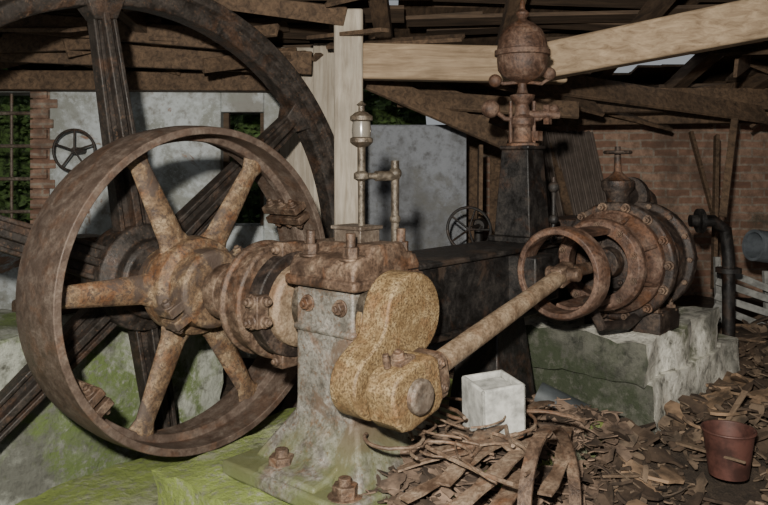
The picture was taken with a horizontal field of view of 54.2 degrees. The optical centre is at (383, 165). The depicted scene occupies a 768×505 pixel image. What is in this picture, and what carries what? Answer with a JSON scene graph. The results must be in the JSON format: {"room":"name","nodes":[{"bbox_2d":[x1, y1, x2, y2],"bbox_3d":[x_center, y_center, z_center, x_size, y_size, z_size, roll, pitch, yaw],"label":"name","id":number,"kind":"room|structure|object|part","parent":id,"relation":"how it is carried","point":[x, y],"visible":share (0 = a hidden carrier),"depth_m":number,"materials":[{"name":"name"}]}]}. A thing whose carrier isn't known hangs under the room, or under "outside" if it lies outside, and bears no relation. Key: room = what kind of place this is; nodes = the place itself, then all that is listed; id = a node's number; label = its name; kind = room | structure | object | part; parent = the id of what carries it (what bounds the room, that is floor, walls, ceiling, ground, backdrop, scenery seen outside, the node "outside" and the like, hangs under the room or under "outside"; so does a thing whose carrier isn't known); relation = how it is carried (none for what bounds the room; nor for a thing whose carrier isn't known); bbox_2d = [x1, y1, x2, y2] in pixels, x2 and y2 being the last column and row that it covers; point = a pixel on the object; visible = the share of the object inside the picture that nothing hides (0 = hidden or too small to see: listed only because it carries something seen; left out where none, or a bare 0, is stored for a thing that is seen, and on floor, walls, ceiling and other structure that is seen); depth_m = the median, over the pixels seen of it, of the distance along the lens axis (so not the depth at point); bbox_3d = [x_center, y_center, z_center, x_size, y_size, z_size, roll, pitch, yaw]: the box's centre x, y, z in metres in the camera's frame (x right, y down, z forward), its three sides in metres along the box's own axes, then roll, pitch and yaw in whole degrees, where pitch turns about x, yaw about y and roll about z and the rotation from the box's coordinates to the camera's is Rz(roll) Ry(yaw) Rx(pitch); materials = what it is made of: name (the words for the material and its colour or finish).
{"room":"abandoned engine house","nodes":[
{"label":"abandoned engine house","id":0,"kind":"room"},
{"bbox_2d":[0,91,279,358],"bbox_3d":[-2.325,0.475,5.750,3.750,2.350,0.300,0,0,0],"label":"wall","id":1,"kind":"structure","parent":0,"point":[182,169],"depth_m":5.60,"materials":[{"name":"paint"}]},
{"bbox_2d":[0,94,32,217],"bbox_3d":[-2.950,-0.010,5.729,0.700,1.080,0.046,0,0,0],"label":"window","id":2,"kind":"structure","parent":1,"relation":"in","point":[11,112],"depth_m":5.71,"materials":[{"name":"metal"}]},
{"bbox_2d":[30,91,57,223],"bbox_3d":[-2.538,-0.010,5.744,0.203,1.121,0.312,0,0,0],"label":"jamb","id":3,"kind":"object","parent":1,"relation":"attached to","point":[41,103],"depth_m":5.59,"materials":[{"name":"brown brick"}]},
{"bbox_2d":[52,128,95,171],"bbox_3d":[-2.240,-0.110,5.500,0.320,0.320,0.180,0,0,0],"label":"handwheel","id":4,"kind":"object","parent":1,"relation":"attached to","point":[74,150],"visible":0.8,"depth_m":5.41,"materials":[{"name":"metal"}]},
{"bbox_2d":[223,113,263,224],"bbox_3d":[-1.060,0.025,5.730,0.320,0.850,0.060,0,0,0],"label":"window","id":5,"kind":"structure","parent":1,"relation":"in","point":[226,116],"depth_m":5.70,"materials":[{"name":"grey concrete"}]},
{"bbox_2d":[0,68,425,222],"bbox_3d":[-2.100,0.343,6.935,5.001,2.613,1.050,0,0,0],"label":"foliage","id":6,"kind":"object","parent":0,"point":[384,111],"visible":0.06,"depth_m":7.07,"materials":[{"name":"green plant"}]},
{"bbox_2d":[0,0,767,95],"bbox_3d":[0.997,-1.109,4.229,11.206,1.355,6.347,0,0,0],"label":"roof","id":7,"kind":"structure","parent":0,"point":[476,22],"depth_m":4.88,"materials":[{"name":"brown wood"}]},
{"bbox_2d":[0,14,311,92],"bbox_3d":[-2.250,-0.777,5.128,3.901,0.474,0.904,0,0,0],"label":"roof purlins","id":8,"kind":"structure","parent":7,"relation":"attached to","point":[188,54],"depth_m":5.10,"materials":[{"name":"brown wood"}]},
{"bbox_2d":[0,0,767,147],"bbox_3d":[0.292,-0.574,5.108,8.541,0.927,2.174,0,0,-12],"label":"roof beams","id":9,"kind":"structure","parent":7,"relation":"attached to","point":[581,94],"depth_m":5.10,"materials":[{"name":"brown wood"}]},
{"bbox_2d":[8,0,767,89],"bbox_3d":[-0.511,-1.026,4.249,8.558,1.291,5.928,0,0,0],"label":"rafters","id":10,"kind":"object","parent":7,"relation":"attached to","point":[699,63],"depth_m":4.79,"materials":[{"name":"brown wood"}]},
{"bbox_2d":[536,110,767,126],"bbox_3d":[2.575,-0.435,6.300,2.659,0.200,0.160,0,0,4],"label":"beam","id":11,"kind":"structure","parent":7,"relation":"attached to","point":[666,118],"depth_m":6.25,"materials":[{"name":"brown wood"}]},
{"bbox_2d":[541,0,767,79],"bbox_3d":[1.761,-0.757,4.175,1.797,0.497,0.160,0,0,18],"label":"tie beam","id":12,"kind":"structure","parent":7,"relation":"attached to","point":[740,22],"depth_m":4.17,"materials":[{"name":"brown wood"}]},
{"bbox_2d":[365,125,463,350],"bbox_3d":[0.085,0.670,5.750,1.070,1.960,0.200,0,0,0],"label":"wall","id":13,"kind":"structure","parent":0,"point":[426,155],"depth_m":5.65,"materials":[{"name":"grey paint"}]},
{"bbox_2d":[143,0,767,96],"bbox_3d":[0.100,-1.205,4.300,9.610,1.352,6.620,0,0,0],"label":"ceiling","id":14,"kind":"structure","parent":0,"point":[719,71],"depth_m":5.48,"materials":[{"name":"brown wood"}]},
{"bbox_2d":[457,130,465,243],"bbox_3d":[0.585,0.670,6.325,0.070,1.960,1.350,0,0,0],"label":"wall return","id":15,"kind":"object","parent":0,"point":[462,213],"depth_m":5.65,"materials":[{"name":"grey paint"}]},
{"bbox_2d":[222,295,767,504],"bbox_3d":[-0.023,1.678,4.111,12.000,1.025,12.000,0,0,41],"label":"floor","id":16,"kind":"structure","parent":0,"point":[735,493],"depth_m":3.30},
{"bbox_2d":[0,233,223,504],"bbox_3d":[-2.265,1.339,3.604,0.731,1.868,3.152,0,0,41],"label":"stone foundation","id":17,"kind":"object","parent":16,"relation":"on","point":[47,448],"visible":0.24,"depth_m":3.93,"materials":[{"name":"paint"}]},
{"bbox_2d":[280,47,312,197],"bbox_3d":[-0.605,0.350,5.420,0.290,2.400,0.100,0,0,0],"label":"timber post","id":18,"kind":"object","parent":16,"relation":"on","point":[293,151],"visible":0.09,"depth_m":5.37,"materials":[{"name":"brown wood"}]},
{"bbox_2d":[4,378,602,504],"bbox_3d":[-0.514,1.382,2.982,1.786,0.488,2.881,0,0,41],"label":"ground","id":19,"kind":"structure","parent":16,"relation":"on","point":[146,479],"depth_m":3.11,"materials":[{"name":"green plant"}]},
{"bbox_2d":[74,146,698,504],"bbox_3d":[-0.193,0.531,4.125,3.126,1.262,2.504,0,0,41],"label":"engine","id":20,"kind":"object","parent":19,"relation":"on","point":[358,313],"visible":0.98,"depth_m":2.89,"materials":[{"name":"metal"}]},
{"bbox_2d":[0,0,333,441],"bbox_3d":[-1.260,0.565,3.861,0.380,3.040,3.040,0,0,41],"label":"flywheel","id":21,"kind":"object","parent":20,"relation":"attached to","point":[121,250],"visible":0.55,"depth_m":3.76,"materials":[{"name":"metal"}]},
{"bbox_2d":[15,125,324,456],"bbox_3d":[-0.913,0.565,3.559,0.400,1.512,1.512,0,0,41],"label":"pulley wheel","id":22,"kind":"object","parent":20,"relation":"attached to","point":[169,283],"visible":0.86,"depth_m":3.36,"materials":[{"name":"brown metal"}]},
{"bbox_2d":[350,101,401,241],"bbox_3d":[-0.031,0.040,2.922,0.213,0.580,0.087,0,0,-26],"label":"drip oiler","id":23,"kind":"object","parent":20,"relation":"attached to","point":[361,138],"visible":0.99,"depth_m":2.88,"materials":[{"name":"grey metal"}]},
{"bbox_2d":[352,121,370,136],"bbox_3d":[-0.087,-0.135,2.894,0.076,0.070,0.076,0,0,41],"label":"cup","id":24,"kind":"object","parent":23,"relation":"on","point":[359,128],"depth_m":2.86,"materials":[{"name":"clear glass"}]},
{"bbox_3d":[-0.001,0.623,2.676,0.155,0.480,0.470,0,0,41],"label":"crank arm","id":25,"kind":"part","parent":20,"relation":"part of"},
{"bbox_3d":[0.456,0.606,2.939,0.092,0.299,0.959,0,0,41],"label":"connecting rod","id":26,"kind":"part","parent":20,"relation":"part of","materials":[{"name":"brown metal"}]},
{"bbox_2d":[481,0,559,243],"bbox_3d":[0.726,-0.227,3.848,0.391,1.272,0.298,0,0,41],"label":"centrifugal governor","id":27,"kind":"object","parent":20,"relation":"on","point":[522,52],"visible":0.98,"depth_m":3.81,"materials":[{"name":"metal"}]},
{"bbox_2d":[534,382,589,409],"bbox_3d":[0.842,1.151,3.572,0.273,0.213,0.140,0,0,25],"label":"drain pipe","id":28,"kind":"object","parent":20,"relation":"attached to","point":[545,391],"visible":0.41,"depth_m":3.55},
{"bbox_2d":[368,401,641,504],"bbox_3d":[0.504,1.310,2.861,0.740,0.690,1.683,0,0,40],"label":"flakes","id":29,"kind":"object","parent":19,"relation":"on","point":[596,443],"visible":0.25,"depth_m":2.94,"materials":[{"name":"brown wood"}]},
{"bbox_2d":[313,43,333,221],"bbox_3d":[-0.413,0.350,5.250,0.170,2.400,0.100,0,0,0],"label":"timber post","id":30,"kind":"object","parent":16,"relation":"on","point":[323,68],"visible":0.24,"depth_m":5.20,"materials":[{"name":"brown wood"}]},
{"bbox_2d":[334,9,363,224],"bbox_3d":[-0.215,0.300,4.600,0.176,2.500,0.160,0,0,0],"label":"timber post","id":31,"kind":"object","parent":16,"relation":"on","point":[348,50],"visible":0.31,"depth_m":4.52,"materials":[{"name":"brown wood"}]},
{"bbox_2d":[363,43,566,83],"bbox_3d":[0.490,-0.627,4.620,1.264,0.244,0.130,0,0,0],"label":"tie beam","id":32,"kind":"structure","parent":31,"relation":"attached to","point":[381,61],"depth_m":4.55,"materials":[{"name":"brown wood"}]},
{"bbox_2d":[446,206,491,244],"bbox_3d":[0.624,0.848,5.134,0.309,1.165,0.410,0,0,19],"label":"handwheel","id":33,"kind":"object","parent":16,"relation":"on","point":[479,225],"visible":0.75,"depth_m":4.97,"materials":[{"name":"metal"}]},
{"bbox_2d":[363,397,584,504],"bbox_3d":[0.376,1.045,2.721,1.010,0.280,0.867,0,0,-31],"label":"pile","id":34,"kind":"object","parent":16,"relation":"on","point":[479,446],"visible":0.67,"depth_m":2.56,"materials":[{"name":"brown wood"}]},
{"bbox_2d":[461,370,525,435],"bbox_3d":[0.412,0.905,2.833,0.190,0.217,0.191,0,0,-20],"label":"box","id":35,"kind":"object","parent":34,"relation":"on","point":[487,397],"visible":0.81,"depth_m":2.77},
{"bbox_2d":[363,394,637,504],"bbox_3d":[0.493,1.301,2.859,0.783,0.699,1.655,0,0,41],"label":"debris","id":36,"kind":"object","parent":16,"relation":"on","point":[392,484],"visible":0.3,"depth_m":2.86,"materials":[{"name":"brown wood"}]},
{"bbox_2d":[517,425,581,504],"bbox_3d":[0.560,1.150,2.500,0.097,0.538,0.536,0,0,30],"label":"hoop","id":37,"kind":"object","parent":16,"relation":"on","point":[525,489],"visible":0.99,"depth_m":2.50},
{"bbox_2d":[540,131,605,216],"bbox_3d":[1.575,0.470,6.639,0.950,1.570,0.711,0,0,0],"label":"sheets","id":38,"kind":"object","parent":16,"relation":"on","point":[576,151],"visible":0.24,"depth_m":6.66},
{"bbox_2d":[466,118,738,292],"bbox_3d":[1.772,0.500,5.999,2.285,1.714,1.643,0,0,0],"label":"planks","id":39,"kind":"object","parent":16,"relation":"on","point":[474,149],"visible":0.44,"depth_m":6.41,"materials":[{"name":"brown wood"}]},
{"bbox_2d":[449,314,767,504],"bbox_3d":[1.748,1.278,3.901,3.135,0.471,3.638,0,0,0],"label":"litter","id":40,"kind":"object","parent":16,"relation":"on","point":[697,409],"visible":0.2,"depth_m":3.38,"materials":[{"name":"brown wood"}]},
{"bbox_2d":[449,323,767,504],"bbox_3d":[1.691,1.287,3.754,2.740,0.417,3.000,0,0,0],"label":"fragments","id":41,"kind":"object","parent":16,"relation":"on","point":[664,422],"visible":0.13,"depth_m":3.38,"materials":[{"name":"brown wood"}]},
{"bbox_2d":[524,295,737,434],"bbox_3d":[1.365,1.213,4.302,0.926,0.825,1.424,0,0,41],"label":"foundation","id":42,"kind":"object","parent":16,"relation":"on","point":[638,375],"visible":0.5,"depth_m":3.75,"materials":[{"name":"grey concrete"}]},
{"bbox_2d":[497,387,764,504],"bbox_3d":[1.810,1.253,3.505,2.347,0.400,2.119,0,0,16],"label":"broken laths","id":43,"kind":"object","parent":16,"relation":"on","point":[743,393],"visible":0.39,"depth_m":3.27,"materials":[{"name":"brown wood"}]},
{"bbox_2d":[595,324,767,504],"bbox_3d":[1.742,1.255,3.811,2.764,0.458,2.967,0,0,0],"label":"debris","id":44,"kind":"object","parent":16,"relation":"on","point":[667,473],"visible":0.17,"depth_m":3.60,"materials":[{"name":"brown wood"}]},
{"bbox_2d":[688,209,741,335],"bbox_3d":[2.168,0.790,4.910,0.344,1.020,0.162,0,0,-5],"label":"exhaust pipe","id":45,"kind":"object","parent":16,"relation":"on","point":[699,220],"visible":0.94,"depth_m":4.88,"materials":[{"name":"metal"}]},
{"bbox_2d":[700,420,757,481],"bbox_3d":[1.470,1.217,3.200,0.224,0.196,0.224,0,0,0],"label":"metal bucket","id":46,"kind":"object","parent":16,"relation":"on","point":[722,438],"visible":0.99,"depth_m":3.14,"materials":[{"name":"brown metal"}]},
{"bbox_2d":[712,257,767,327],"bbox_3d":[2.686,1.060,5.441,0.586,0.782,0.202,0,0,10],"label":"crate","id":47,"kind":"object","parent":16,"relation":"on","point":[763,285],"visible":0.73,"depth_m":5.40,"materials":[{"name":"grey wood"}]},
{"bbox_2d":[742,229,767,262],"bbox_3d":[3.136,0.636,5.344,1.219,0.390,0.220,0,0,-14],"label":"flue pipe","id":48,"kind":"object","parent":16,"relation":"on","point":[755,242],"visible":1,"depth_m":5.27,"materials":[{"name":"grey metal"}]},
{"bbox_2d":[466,114,767,297],"bbox_3d":[2.660,0.525,7.150,4.080,2.250,0.300,0,0,0],"label":"wall","id":49,"kind":"structure","parent":0,"point":[664,160],"depth_m":7.00,"materials":[{"name":"red brick"}]}
]}

